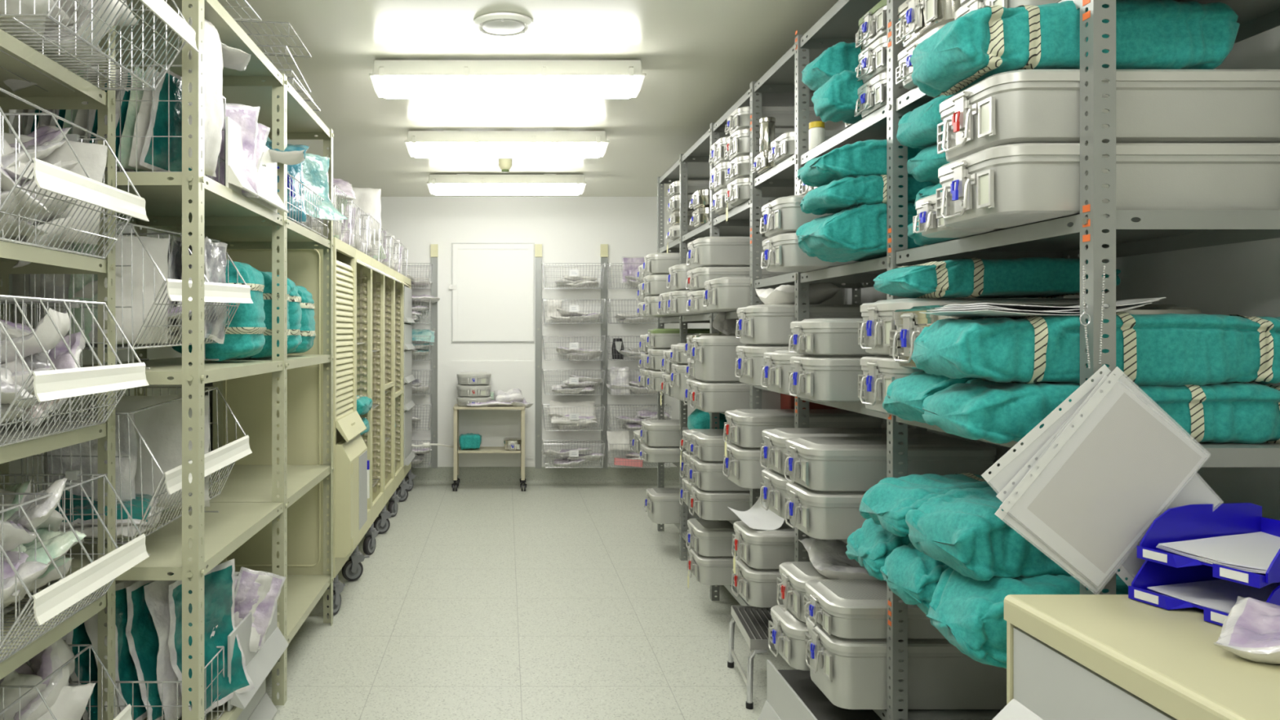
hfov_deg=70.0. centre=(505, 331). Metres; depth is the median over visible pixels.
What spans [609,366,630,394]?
pouch
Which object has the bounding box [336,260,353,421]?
roller shutter
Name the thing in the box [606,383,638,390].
pouch
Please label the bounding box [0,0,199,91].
wire basket
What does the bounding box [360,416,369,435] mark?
cloth bundle
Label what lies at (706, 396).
container
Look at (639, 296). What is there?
container
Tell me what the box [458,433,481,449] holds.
cloth bundle
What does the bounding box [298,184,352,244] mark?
wire basket
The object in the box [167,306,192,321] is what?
pouch
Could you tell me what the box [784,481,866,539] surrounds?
container
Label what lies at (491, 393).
pouch
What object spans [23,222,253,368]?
wire basket
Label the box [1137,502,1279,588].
tray
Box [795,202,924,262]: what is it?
cloth bundle
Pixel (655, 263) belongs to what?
container
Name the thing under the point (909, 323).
container
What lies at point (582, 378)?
pouch
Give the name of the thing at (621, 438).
pouch
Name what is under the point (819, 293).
pouch
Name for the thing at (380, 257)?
pouch
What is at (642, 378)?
container
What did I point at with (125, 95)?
pouch
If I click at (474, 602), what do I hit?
floor
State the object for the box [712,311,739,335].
pouch
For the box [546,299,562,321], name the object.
pouch
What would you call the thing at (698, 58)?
ceiling
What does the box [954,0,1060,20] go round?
container
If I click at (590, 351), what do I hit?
pouch
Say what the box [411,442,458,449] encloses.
tube
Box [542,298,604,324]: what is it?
wire basket
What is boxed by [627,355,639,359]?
pouch
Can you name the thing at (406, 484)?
tall cabinet
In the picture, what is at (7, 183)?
pouch
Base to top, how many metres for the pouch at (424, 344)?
0.056 m
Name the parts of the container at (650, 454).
lid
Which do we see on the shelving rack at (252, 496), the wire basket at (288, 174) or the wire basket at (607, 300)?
the wire basket at (288, 174)
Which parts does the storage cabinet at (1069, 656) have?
panel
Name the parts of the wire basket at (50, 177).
panel, label rail, panel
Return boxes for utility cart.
[451,404,526,491]
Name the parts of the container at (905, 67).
indicator frame, handle, lid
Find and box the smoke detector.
[486,158,524,172]
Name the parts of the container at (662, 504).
handle, lid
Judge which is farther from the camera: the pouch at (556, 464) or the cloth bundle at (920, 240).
the pouch at (556, 464)
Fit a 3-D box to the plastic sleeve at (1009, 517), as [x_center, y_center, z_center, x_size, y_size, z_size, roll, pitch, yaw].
[1.088,0.280,1.644,0.390,0.404,0.004,0,0,0]
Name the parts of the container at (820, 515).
indicator frame, handle, lid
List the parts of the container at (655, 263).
handle, lid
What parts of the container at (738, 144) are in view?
indicator frame, handle, lid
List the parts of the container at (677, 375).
handle, lid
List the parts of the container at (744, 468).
indicator frame, handle, lid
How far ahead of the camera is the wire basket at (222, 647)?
2.53 m
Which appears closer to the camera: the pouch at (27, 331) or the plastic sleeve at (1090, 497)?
the plastic sleeve at (1090, 497)
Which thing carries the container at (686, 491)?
on the shelving rack at (1100, 232)
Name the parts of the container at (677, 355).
handle, lid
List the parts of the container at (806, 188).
indicator frame, handle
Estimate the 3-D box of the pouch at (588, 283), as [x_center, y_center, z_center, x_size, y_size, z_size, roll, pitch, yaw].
[0.703,-0.442,8.299,0.306,0.066,0.199,0,0,9]
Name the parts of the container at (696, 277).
handle, lid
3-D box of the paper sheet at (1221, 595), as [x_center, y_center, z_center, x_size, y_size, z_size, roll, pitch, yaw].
[1.299,0.457,1.550,0.270,0.007,0.189,0,0,-17]
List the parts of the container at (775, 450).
indicator frame, handle, lid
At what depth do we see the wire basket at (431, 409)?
8.29 m
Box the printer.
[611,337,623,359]
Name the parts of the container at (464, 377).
lid, handle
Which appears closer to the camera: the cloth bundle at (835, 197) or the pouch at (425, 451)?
the cloth bundle at (835, 197)
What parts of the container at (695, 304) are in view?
handle, lid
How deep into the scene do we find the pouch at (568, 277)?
8.19 m
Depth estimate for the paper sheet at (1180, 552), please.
1.53 m
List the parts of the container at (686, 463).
handle, lid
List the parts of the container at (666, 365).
handle, lid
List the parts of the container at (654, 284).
handle, lid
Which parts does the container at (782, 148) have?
indicator frame, handle, lid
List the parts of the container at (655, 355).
handle, lid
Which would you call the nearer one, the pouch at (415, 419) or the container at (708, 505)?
the container at (708, 505)
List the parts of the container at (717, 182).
indicator frame, handle, lid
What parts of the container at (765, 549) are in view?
indicator frame, handle, lid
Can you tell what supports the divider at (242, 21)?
on the divider at (263, 46)
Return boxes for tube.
[277,166,294,198]
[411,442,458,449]
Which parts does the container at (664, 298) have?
handle, lid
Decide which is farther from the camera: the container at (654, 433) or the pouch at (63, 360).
the container at (654, 433)
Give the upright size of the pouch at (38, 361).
0.114 m
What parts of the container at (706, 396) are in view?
handle, lid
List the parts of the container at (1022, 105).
indicator frame, handle, lid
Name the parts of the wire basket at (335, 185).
frame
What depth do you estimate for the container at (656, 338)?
5.69 m
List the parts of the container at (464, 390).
lid, handle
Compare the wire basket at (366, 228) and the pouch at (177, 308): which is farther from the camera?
the wire basket at (366, 228)
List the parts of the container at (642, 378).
lid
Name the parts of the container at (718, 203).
handle, lid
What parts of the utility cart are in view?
panel, panel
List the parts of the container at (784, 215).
indicator frame, handle, lid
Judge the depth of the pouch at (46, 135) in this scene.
2.29 m
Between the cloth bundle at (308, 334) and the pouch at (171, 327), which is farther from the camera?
the cloth bundle at (308, 334)
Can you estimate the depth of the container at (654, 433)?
5.70 m
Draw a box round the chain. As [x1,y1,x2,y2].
[1079,265,1106,368]
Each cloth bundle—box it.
[171,259,266,361]
[235,271,290,359]
[276,275,302,356]
[290,285,315,353]
[356,395,373,415]
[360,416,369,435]
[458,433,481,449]
[687,408,726,429]
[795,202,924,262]
[797,138,922,186]
[800,174,937,215]
[801,41,863,90]
[811,70,863,124]
[845,518,911,580]
[858,472,993,537]
[873,257,1120,297]
[880,542,949,614]
[882,370,979,422]
[896,94,952,149]
[905,486,1119,581]
[906,143,949,183]
[907,217,960,245]
[910,0,1239,97]
[911,311,1279,386]
[914,182,942,206]
[922,378,1279,444]
[925,566,1128,668]
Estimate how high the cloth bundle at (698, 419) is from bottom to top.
0.176 m
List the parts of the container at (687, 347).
handle, lid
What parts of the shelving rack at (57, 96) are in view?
shelf, shelf, shelf, shelf, post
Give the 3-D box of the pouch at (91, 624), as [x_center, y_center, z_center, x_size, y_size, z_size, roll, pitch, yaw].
[-1.144,0.943,2.727,0.114,0.434,0.286,0,0,26]
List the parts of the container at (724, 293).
handle, lid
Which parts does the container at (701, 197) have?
handle, lid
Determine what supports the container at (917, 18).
on the container at (905, 67)
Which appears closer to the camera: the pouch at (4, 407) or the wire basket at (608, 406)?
the pouch at (4, 407)
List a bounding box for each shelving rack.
[0,0,333,719]
[0,26,115,719]
[657,0,1279,719]
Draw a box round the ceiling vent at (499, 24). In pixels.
[472,12,533,35]
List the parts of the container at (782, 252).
indicator frame, handle, lid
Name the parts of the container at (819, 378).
indicator frame, handle, lid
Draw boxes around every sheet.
[728,490,784,529]
[919,305,1144,317]
[926,302,1152,313]
[934,299,1159,311]
[943,297,1165,310]
[1146,579,1279,613]
[1155,546,1265,573]
[1156,545,1266,572]
[1157,544,1267,570]
[1158,531,1279,568]
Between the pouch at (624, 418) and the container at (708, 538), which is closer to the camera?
the container at (708, 538)
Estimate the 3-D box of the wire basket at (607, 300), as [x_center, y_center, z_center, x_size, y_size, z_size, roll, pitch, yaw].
[1.225,-0.194,8.275,0.564,0.234,0.278,0,0,0]
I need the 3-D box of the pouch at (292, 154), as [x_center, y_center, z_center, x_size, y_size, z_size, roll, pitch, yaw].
[-0.897,-0.704,3.418,0.289,0.149,0.304,0,0,-10]
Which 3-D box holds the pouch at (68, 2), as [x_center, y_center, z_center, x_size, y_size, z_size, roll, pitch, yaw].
[-1.167,-0.770,2.164,0.278,0.125,0.149,0,0,-1]
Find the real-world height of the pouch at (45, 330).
0.146 m
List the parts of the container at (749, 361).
indicator frame, handle, lid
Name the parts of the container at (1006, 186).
indicator frame, handle, lid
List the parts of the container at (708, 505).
handle, lid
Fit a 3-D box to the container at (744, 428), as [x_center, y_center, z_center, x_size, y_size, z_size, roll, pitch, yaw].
[1.238,0.430,3.790,0.621,0.193,0.290,0,0,0]
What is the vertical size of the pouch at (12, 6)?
0.110 m
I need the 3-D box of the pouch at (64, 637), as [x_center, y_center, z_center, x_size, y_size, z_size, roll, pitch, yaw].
[-1.250,0.943,2.704,0.080,0.434,0.294,0,0,30]
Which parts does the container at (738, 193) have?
handle, lid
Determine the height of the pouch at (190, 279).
0.354 m
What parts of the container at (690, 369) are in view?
handle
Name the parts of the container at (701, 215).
handle, lid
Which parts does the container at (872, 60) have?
indicator frame, handle, lid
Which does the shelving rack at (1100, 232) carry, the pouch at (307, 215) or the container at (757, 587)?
the container at (757, 587)
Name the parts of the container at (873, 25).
indicator frame, handle, lid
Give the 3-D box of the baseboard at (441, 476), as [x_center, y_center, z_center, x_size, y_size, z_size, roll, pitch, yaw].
[0.065,1.347,8.410,3.230,0.165,0.060,0,0,0]
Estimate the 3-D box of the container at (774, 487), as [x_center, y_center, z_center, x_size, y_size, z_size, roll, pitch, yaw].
[1.233,0.574,3.220,0.620,0.150,0.280,0,0,0]
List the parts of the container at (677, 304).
handle, lid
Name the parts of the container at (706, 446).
handle, lid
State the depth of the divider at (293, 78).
3.78 m
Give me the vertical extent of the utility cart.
0.757 m
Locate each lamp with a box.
[368,60,645,98]
[404,130,608,158]
[426,173,586,195]
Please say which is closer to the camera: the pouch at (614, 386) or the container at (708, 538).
the container at (708, 538)
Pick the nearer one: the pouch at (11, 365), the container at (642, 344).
the pouch at (11, 365)
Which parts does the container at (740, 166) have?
handle, lid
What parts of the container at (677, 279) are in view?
handle, lid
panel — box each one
[227,600,288,711]
[235,679,277,719]
[451,360,533,458]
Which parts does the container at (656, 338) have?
handle, lid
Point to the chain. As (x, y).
(1083, 266)
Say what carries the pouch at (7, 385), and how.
in the wire basket at (54, 384)
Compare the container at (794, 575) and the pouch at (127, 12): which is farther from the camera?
the container at (794, 575)
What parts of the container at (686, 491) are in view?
handle, lid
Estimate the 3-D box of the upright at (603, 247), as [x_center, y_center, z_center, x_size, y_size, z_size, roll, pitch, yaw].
[0.925,0.228,8.421,0.068,2.095,0.035,0,0,0]
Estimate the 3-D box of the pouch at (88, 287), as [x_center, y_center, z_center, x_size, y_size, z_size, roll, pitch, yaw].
[-1.280,-0.083,2.691,0.273,0.157,0.164,0,0,7]
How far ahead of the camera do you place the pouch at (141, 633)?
2.66 m
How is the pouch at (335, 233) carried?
in the wire basket at (335, 185)
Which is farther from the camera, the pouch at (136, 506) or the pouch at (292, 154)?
the pouch at (292, 154)
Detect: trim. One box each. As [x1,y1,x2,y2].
[451,242,534,342]
[534,257,535,466]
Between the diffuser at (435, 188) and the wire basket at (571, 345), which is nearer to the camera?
the diffuser at (435, 188)
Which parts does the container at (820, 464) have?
indicator frame, handle, lid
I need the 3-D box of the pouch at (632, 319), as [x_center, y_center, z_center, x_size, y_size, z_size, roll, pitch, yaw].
[1.218,-0.118,8.291,0.302,0.090,0.193,0,0,-11]
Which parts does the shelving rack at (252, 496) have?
post, post, shelf, shelf, post, shelf, shelf, shelf, post, shelf, shelf, shelf, shelf, post, shelf, post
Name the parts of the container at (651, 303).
handle, lid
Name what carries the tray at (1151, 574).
on the storage cabinet at (1069, 656)
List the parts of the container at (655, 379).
handle, lid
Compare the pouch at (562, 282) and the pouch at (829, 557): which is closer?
the pouch at (829, 557)
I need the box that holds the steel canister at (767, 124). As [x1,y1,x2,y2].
[759,116,775,153]
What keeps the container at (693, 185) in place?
on the container at (673, 205)
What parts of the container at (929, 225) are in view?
indicator frame, handle, lid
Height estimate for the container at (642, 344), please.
0.130 m
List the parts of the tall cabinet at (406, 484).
frame, drawer, drawer, drawer, drawer, drawer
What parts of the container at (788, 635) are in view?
indicator frame, handle, lid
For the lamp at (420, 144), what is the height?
0.158 m
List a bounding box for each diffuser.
[376,75,639,98]
[409,142,604,158]
[430,183,582,195]
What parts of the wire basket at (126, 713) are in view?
panel, label rail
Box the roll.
[613,457,643,466]
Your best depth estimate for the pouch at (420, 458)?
8.26 m
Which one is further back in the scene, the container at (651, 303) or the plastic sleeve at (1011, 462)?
the container at (651, 303)
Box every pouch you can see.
[0,0,51,48]
[0,132,107,244]
[0,133,34,179]
[0,137,67,169]
[0,160,61,237]
[0,167,49,215]
[0,190,76,241]
[0,191,48,236]
[0,307,70,364]
[0,319,35,335]
[0,327,43,354]
[0,358,34,409]
[0,366,38,407]
[0,403,26,422]
[0,478,31,520]
[0,478,66,530]
[0,520,39,551]
[0,543,26,556]
[0,551,29,595]
[0,560,49,609]
[0,607,14,617]
[0,662,33,684]
[0,670,95,719]
[3,21,106,91]
[8,124,73,151]
[10,365,53,394]
[11,109,28,134]
[11,244,70,328]
[12,216,73,267]
[13,160,78,185]
[13,637,75,719]
[16,397,68,426]
[22,528,86,564]
[23,109,42,135]
[24,349,80,370]
[26,580,58,665]
[28,555,73,591]
[30,0,126,53]
[31,509,63,531]
[36,109,53,128]
[38,274,97,344]
[44,0,77,33]
[44,410,137,501]
[48,328,84,369]
[49,109,66,128]
[53,0,86,13]
[54,489,159,528]
[55,0,102,29]
[57,506,164,538]
[62,70,84,137]
[62,277,106,306]
[62,634,83,719]
[66,622,105,719]
[67,242,132,344]
[69,680,93,698]
[72,67,97,142]
[83,70,106,170]
[84,580,128,716]
[87,395,209,509]
[94,67,123,171]
[104,233,168,344]
[112,0,139,26]
[115,66,138,171]
[115,580,146,719]
[116,66,148,171]
[125,572,173,719]
[128,66,160,171]
[139,67,191,171]
[143,565,217,719]
[160,235,179,343]
[166,234,182,340]
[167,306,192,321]
[167,317,190,333]
[168,558,254,715]
[177,235,192,338]
[188,5,224,177]
[188,248,210,342]
[204,102,260,198]
[204,236,227,343]
[221,42,251,71]
[225,116,288,213]
[234,566,285,649]
[234,571,273,652]
[234,575,266,605]
[234,611,239,627]
[255,122,270,173]
[265,141,309,164]
[266,136,348,220]
[277,160,306,222]
[295,215,328,233]
[316,186,340,235]
[322,206,348,240]
[328,176,355,199]
[333,197,346,239]
[342,204,357,246]
[347,187,381,240]
[352,208,361,248]
[357,211,366,252]
[363,240,378,255]
[364,213,370,249]
[364,216,372,253]
[373,240,386,259]
[377,232,384,262]
[381,229,390,263]
[384,237,391,266]
[388,235,395,267]
[392,239,399,265]
[395,253,398,271]
[397,245,404,273]
[400,272,428,280]
[411,280,432,285]
[411,453,424,464]
[412,294,439,302]
[412,305,429,311]
[412,311,422,316]
[412,328,435,342]
[412,342,433,347]
[412,349,430,355]
[412,378,422,386]
[412,385,428,391]
[412,415,421,422]
[412,448,431,453]
[413,346,429,350]
[466,400,511,406]
[489,391,494,399]
[493,387,524,405]
[510,397,533,408]
[541,448,568,457]
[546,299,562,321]
[547,409,564,417]
[549,400,597,424]
[551,315,583,322]
[551,384,585,393]
[552,457,585,466]
[555,279,587,284]
[555,346,589,354]
[556,308,589,316]
[556,422,590,430]
[557,447,591,455]
[560,377,594,386]
[562,275,597,280]
[562,386,593,394]
[564,382,597,387]
[564,414,595,420]
[565,280,598,288]
[567,349,599,355]
[567,351,602,362]
[567,454,599,461]
[568,312,601,321]
[569,374,603,384]
[578,453,603,457]
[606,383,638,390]
[606,431,630,450]
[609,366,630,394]
[613,313,639,319]
[613,415,641,422]
[615,454,645,461]
[618,350,645,356]
[620,316,653,324]
[621,257,644,283]
[622,422,641,429]
[624,275,636,279]
[625,452,641,457]
[626,280,639,287]
[627,347,642,351]
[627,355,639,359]
[628,381,644,386]
[630,386,657,394]
[634,413,668,420]
[635,409,671,418]
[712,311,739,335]
[755,283,841,304]
[798,537,879,580]
[1213,595,1279,663]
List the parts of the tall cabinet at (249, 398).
panel, panel, frame, drop door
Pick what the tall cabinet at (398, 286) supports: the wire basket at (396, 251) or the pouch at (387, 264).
the wire basket at (396, 251)
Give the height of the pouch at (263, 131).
0.228 m
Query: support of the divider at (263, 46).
on the divider at (291, 70)
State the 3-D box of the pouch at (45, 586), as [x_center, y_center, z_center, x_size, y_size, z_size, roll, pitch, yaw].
[-1.306,0.943,2.693,0.130,0.429,0.295,0,0,28]
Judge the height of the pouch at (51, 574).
0.101 m
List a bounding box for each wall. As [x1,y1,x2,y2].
[1,67,213,493]
[380,196,684,466]
[684,25,1279,519]
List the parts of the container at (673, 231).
lid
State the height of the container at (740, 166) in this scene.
0.100 m
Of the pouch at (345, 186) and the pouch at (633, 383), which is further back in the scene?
the pouch at (633, 383)
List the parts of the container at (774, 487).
indicator frame, handle, lid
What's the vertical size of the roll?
0.081 m
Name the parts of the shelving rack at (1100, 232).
post, shelf, shelf, post, shelf, shelf, shelf, shelf, shelf, shelf, post, shelf, shelf, shelf, shelf, post, shelf, shelf, shelf, shelf, post, shelf, shelf, shelf, post, shelf, post, shelf, post, shelf, shelf, shelf, shelf, post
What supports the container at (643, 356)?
on the container at (642, 378)
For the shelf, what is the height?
0.017 m
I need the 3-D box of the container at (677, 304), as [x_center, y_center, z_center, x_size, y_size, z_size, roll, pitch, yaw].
[1.237,-0.169,5.130,0.620,0.137,0.290,0,0,0]
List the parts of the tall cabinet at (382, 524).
panel, runner rail, frame, cross rail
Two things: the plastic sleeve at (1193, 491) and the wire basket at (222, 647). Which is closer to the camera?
the plastic sleeve at (1193, 491)
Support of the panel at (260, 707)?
on the floor
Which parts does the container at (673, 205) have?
lid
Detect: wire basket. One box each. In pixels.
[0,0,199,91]
[0,88,149,258]
[0,294,149,446]
[0,470,149,662]
[0,640,132,719]
[19,384,252,555]
[22,64,226,186]
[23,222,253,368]
[68,645,224,719]
[287,172,328,238]
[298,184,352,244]
[342,202,368,254]
[360,214,380,261]
[372,228,391,266]
[383,236,399,270]
[393,243,408,276]
[401,262,432,288]
[411,298,432,324]
[411,335,432,360]
[411,439,432,467]
[412,369,432,395]
[412,403,432,431]
[542,262,604,288]
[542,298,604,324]
[542,334,604,360]
[542,368,604,395]
[542,403,604,431]
[542,439,604,467]
[606,262,643,288]
[606,298,665,324]
[606,334,640,360]
[606,368,666,395]
[606,403,671,431]
[606,439,670,467]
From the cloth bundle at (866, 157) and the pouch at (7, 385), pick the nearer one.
the pouch at (7, 385)
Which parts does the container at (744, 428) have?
indicator frame, handle, lid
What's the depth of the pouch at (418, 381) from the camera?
8.30 m
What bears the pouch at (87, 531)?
in the wire basket at (223, 456)
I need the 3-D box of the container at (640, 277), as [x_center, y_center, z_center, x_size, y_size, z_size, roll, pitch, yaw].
[1.217,-0.404,6.190,0.620,0.125,0.310,0,0,0]
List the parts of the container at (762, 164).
handle, lid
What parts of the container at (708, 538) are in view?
handle, lid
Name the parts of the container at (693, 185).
lid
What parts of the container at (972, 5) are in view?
lid, handle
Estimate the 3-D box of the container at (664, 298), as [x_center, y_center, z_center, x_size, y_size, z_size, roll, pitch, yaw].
[1.236,-0.171,5.440,0.620,0.140,0.290,0,0,0]
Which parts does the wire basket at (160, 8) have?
panel, panel, label rail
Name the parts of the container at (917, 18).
indicator frame, lid, handle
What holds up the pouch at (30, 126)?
in the wire basket at (124, 65)
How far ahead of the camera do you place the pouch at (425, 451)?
8.22 m
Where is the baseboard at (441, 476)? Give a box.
[410,466,684,485]
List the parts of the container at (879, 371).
indicator frame, handle, lid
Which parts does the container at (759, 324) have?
indicator frame, handle, lid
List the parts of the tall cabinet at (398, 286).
runner rail, panel, frame, cross rail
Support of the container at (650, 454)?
on the shelving rack at (1100, 232)
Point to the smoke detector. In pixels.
(504, 164)
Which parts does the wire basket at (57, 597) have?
panel, panel, label rail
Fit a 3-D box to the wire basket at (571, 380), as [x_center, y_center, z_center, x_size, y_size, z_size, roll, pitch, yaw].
[0.623,0.458,8.275,0.559,0.234,0.278,0,0,0]
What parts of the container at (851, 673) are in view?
indicator frame, handle, lid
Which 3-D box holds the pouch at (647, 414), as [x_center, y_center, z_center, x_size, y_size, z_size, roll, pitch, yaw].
[1.364,0.761,8.304,0.306,0.077,0.196,0,0,-6]
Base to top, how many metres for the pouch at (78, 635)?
0.434 m
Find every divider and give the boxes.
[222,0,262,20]
[235,20,311,57]
[256,44,311,92]
[276,68,312,100]
[287,77,320,111]
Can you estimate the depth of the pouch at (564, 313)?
8.22 m
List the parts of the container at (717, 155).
indicator frame, handle, lid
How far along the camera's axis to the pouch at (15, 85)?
2.33 m
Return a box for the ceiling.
[217,0,838,196]
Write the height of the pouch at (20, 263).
0.169 m
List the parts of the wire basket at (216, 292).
panel, panel, label rail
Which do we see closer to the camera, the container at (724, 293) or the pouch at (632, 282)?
the container at (724, 293)
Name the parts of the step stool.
leg, tread frame, leg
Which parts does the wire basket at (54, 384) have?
panel, panel, label rail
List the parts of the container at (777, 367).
indicator frame, handle, lid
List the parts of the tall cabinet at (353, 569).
panel, runner rail, frame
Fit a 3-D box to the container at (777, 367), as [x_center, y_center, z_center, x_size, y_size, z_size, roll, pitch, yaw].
[1.236,0.141,3.215,0.620,0.150,0.260,0,0,0]
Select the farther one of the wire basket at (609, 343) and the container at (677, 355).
the wire basket at (609, 343)
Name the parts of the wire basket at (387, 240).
frame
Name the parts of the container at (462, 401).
lid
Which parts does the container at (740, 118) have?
indicator frame, handle, lid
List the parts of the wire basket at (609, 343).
frame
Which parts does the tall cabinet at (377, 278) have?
panel, runner rail, frame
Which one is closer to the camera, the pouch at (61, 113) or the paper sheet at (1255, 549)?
the paper sheet at (1255, 549)
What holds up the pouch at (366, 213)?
in the wire basket at (371, 217)
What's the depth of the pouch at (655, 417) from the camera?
8.20 m
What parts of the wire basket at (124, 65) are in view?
frame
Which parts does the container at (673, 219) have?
lid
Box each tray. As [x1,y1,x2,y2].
[1128,560,1279,626]
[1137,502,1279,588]
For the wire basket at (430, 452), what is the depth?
8.22 m
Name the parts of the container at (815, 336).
indicator frame, handle, lid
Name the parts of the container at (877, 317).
indicator frame, handle, lid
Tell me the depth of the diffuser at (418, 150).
5.63 m
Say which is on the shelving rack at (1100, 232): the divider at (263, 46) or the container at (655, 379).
the container at (655, 379)
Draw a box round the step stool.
[727,605,775,709]
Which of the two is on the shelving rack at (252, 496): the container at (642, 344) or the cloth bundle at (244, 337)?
the cloth bundle at (244, 337)
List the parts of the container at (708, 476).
handle, lid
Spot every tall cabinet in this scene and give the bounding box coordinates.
[217,236,369,615]
[342,248,379,581]
[362,257,391,555]
[373,264,400,533]
[386,270,409,516]
[395,275,416,502]
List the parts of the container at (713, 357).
handle, lid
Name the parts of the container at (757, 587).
indicator frame, handle, lid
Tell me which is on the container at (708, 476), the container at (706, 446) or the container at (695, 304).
the container at (706, 446)
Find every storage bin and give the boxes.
[757,659,884,719]
[780,393,839,408]
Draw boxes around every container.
[456,371,491,384]
[456,384,491,396]
[456,395,491,406]
[503,437,521,450]
[631,429,644,453]
[635,264,647,283]
[635,302,669,317]
[636,282,647,302]
[637,368,653,387]
[638,333,653,353]
[638,352,650,368]
[639,419,685,446]
[639,443,685,462]
[640,274,674,296]
[641,253,689,275]
[641,295,678,316]
[644,488,701,524]
[645,328,723,348]
[645,347,671,370]
[645,369,667,391]
[657,291,696,315]
[659,373,673,405]
[660,349,677,373]
[666,179,710,196]
[666,194,693,212]
[666,223,696,253]
[666,263,691,291]
[666,289,710,314]
[667,209,694,226]
[668,342,690,364]
[669,363,693,401]
[679,429,726,467]
[679,477,694,506]
[680,450,695,477]
[683,333,739,355]
[683,377,699,405]
[684,358,695,378]
[685,266,792,291]
[685,518,737,556]
[686,236,768,269]
[686,288,732,312]
[686,545,734,588]
[687,456,759,491]
[688,188,710,210]
[688,431,731,462]
[688,484,789,520]
[689,206,720,227]
[689,335,746,382]
[689,380,780,412]
[702,276,845,311]
[709,136,729,166]
[709,160,731,192]
[710,187,735,214]
[722,442,768,488]
[723,408,883,457]
[724,106,822,135]
[724,128,794,161]
[724,155,759,182]
[724,176,794,221]
[731,520,839,573]
[731,555,783,608]
[734,343,794,386]
[735,304,862,344]
[751,149,777,174]
[760,195,832,237]
[760,231,858,271]
[760,350,803,394]
[760,427,949,475]
[760,467,792,519]
[768,130,841,164]
[768,604,809,671]
[777,561,830,622]
[784,436,995,491]
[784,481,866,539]
[788,318,877,355]
[788,354,875,401]
[798,179,817,195]
[804,579,946,639]
[804,615,1006,709]
[844,123,852,127]
[853,70,910,118]
[855,0,898,49]
[855,35,902,84]
[857,297,1079,355]
[857,354,923,415]
[888,304,1201,369]
[895,0,961,48]
[895,24,945,89]
[912,191,1004,237]
[936,142,1279,228]
[937,69,1279,162]
[951,0,969,5]
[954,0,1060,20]
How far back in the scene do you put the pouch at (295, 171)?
3.81 m
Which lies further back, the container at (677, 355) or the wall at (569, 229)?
the wall at (569, 229)
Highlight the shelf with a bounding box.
[457,446,520,453]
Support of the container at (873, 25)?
on the container at (872, 60)
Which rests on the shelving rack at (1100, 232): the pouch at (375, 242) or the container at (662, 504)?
the container at (662, 504)
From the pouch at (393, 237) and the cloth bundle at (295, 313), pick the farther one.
the pouch at (393, 237)
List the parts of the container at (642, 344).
lid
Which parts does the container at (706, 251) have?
handle, lid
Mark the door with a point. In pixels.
(491, 286)
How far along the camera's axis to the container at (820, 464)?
2.79 m
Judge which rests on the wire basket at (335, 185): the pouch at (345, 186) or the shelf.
the pouch at (345, 186)
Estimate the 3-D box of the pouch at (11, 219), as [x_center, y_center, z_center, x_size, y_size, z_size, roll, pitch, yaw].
[-1.250,-0.297,2.179,0.184,0.123,0.189,0,0,11]
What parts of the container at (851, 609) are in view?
indicator frame, handle, lid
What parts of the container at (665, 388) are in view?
handle, lid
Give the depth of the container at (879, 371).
2.38 m
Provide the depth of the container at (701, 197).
5.01 m
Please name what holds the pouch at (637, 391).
in the wire basket at (609, 377)
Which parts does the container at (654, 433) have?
handle, lid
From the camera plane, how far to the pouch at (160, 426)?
2.85 m
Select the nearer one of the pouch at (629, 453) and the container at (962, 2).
the container at (962, 2)
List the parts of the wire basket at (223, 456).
panel, panel, label rail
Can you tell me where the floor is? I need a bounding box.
[265,485,794,719]
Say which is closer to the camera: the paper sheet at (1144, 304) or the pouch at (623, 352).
the paper sheet at (1144, 304)
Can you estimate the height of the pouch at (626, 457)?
0.065 m
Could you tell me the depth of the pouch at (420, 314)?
8.20 m
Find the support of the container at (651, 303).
on the shelving rack at (1100, 232)
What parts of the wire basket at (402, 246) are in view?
frame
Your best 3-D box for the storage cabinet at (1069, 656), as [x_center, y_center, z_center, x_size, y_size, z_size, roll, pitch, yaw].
[1.199,0.942,0.912,0.722,0.936,1.425,0,0,0]
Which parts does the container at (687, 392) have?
handle, lid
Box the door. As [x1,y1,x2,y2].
[448,244,533,341]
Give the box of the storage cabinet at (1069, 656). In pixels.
[991,594,1279,719]
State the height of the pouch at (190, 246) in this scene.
0.356 m
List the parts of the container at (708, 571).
handle, lid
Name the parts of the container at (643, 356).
lid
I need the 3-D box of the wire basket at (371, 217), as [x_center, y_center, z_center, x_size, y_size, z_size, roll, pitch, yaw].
[-1.038,-0.610,5.950,0.369,0.268,0.505,0,0,0]
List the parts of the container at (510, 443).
lid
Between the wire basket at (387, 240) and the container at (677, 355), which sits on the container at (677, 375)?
the container at (677, 355)
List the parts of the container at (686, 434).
handle, lid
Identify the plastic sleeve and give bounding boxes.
[981,364,1111,493]
[994,374,1168,592]
[995,366,1207,502]
[1000,373,1207,586]
[1114,471,1220,586]
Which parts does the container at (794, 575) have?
indicator frame, handle, lid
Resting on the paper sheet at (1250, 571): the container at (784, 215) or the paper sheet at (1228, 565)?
the paper sheet at (1228, 565)
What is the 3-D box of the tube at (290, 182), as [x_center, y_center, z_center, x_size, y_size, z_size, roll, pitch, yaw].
[-0.986,-0.603,3.780,0.205,0.186,0.046,0,0,0]
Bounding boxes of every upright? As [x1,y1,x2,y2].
[430,244,438,468]
[534,244,542,468]
[600,244,608,468]
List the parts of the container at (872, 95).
indicator frame, handle, lid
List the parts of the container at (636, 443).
handle, lid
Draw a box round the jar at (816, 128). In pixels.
[808,120,825,150]
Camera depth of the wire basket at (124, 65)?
2.53 m
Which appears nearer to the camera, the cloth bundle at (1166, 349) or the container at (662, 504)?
the cloth bundle at (1166, 349)
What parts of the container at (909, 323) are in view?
indicator frame, handle, lid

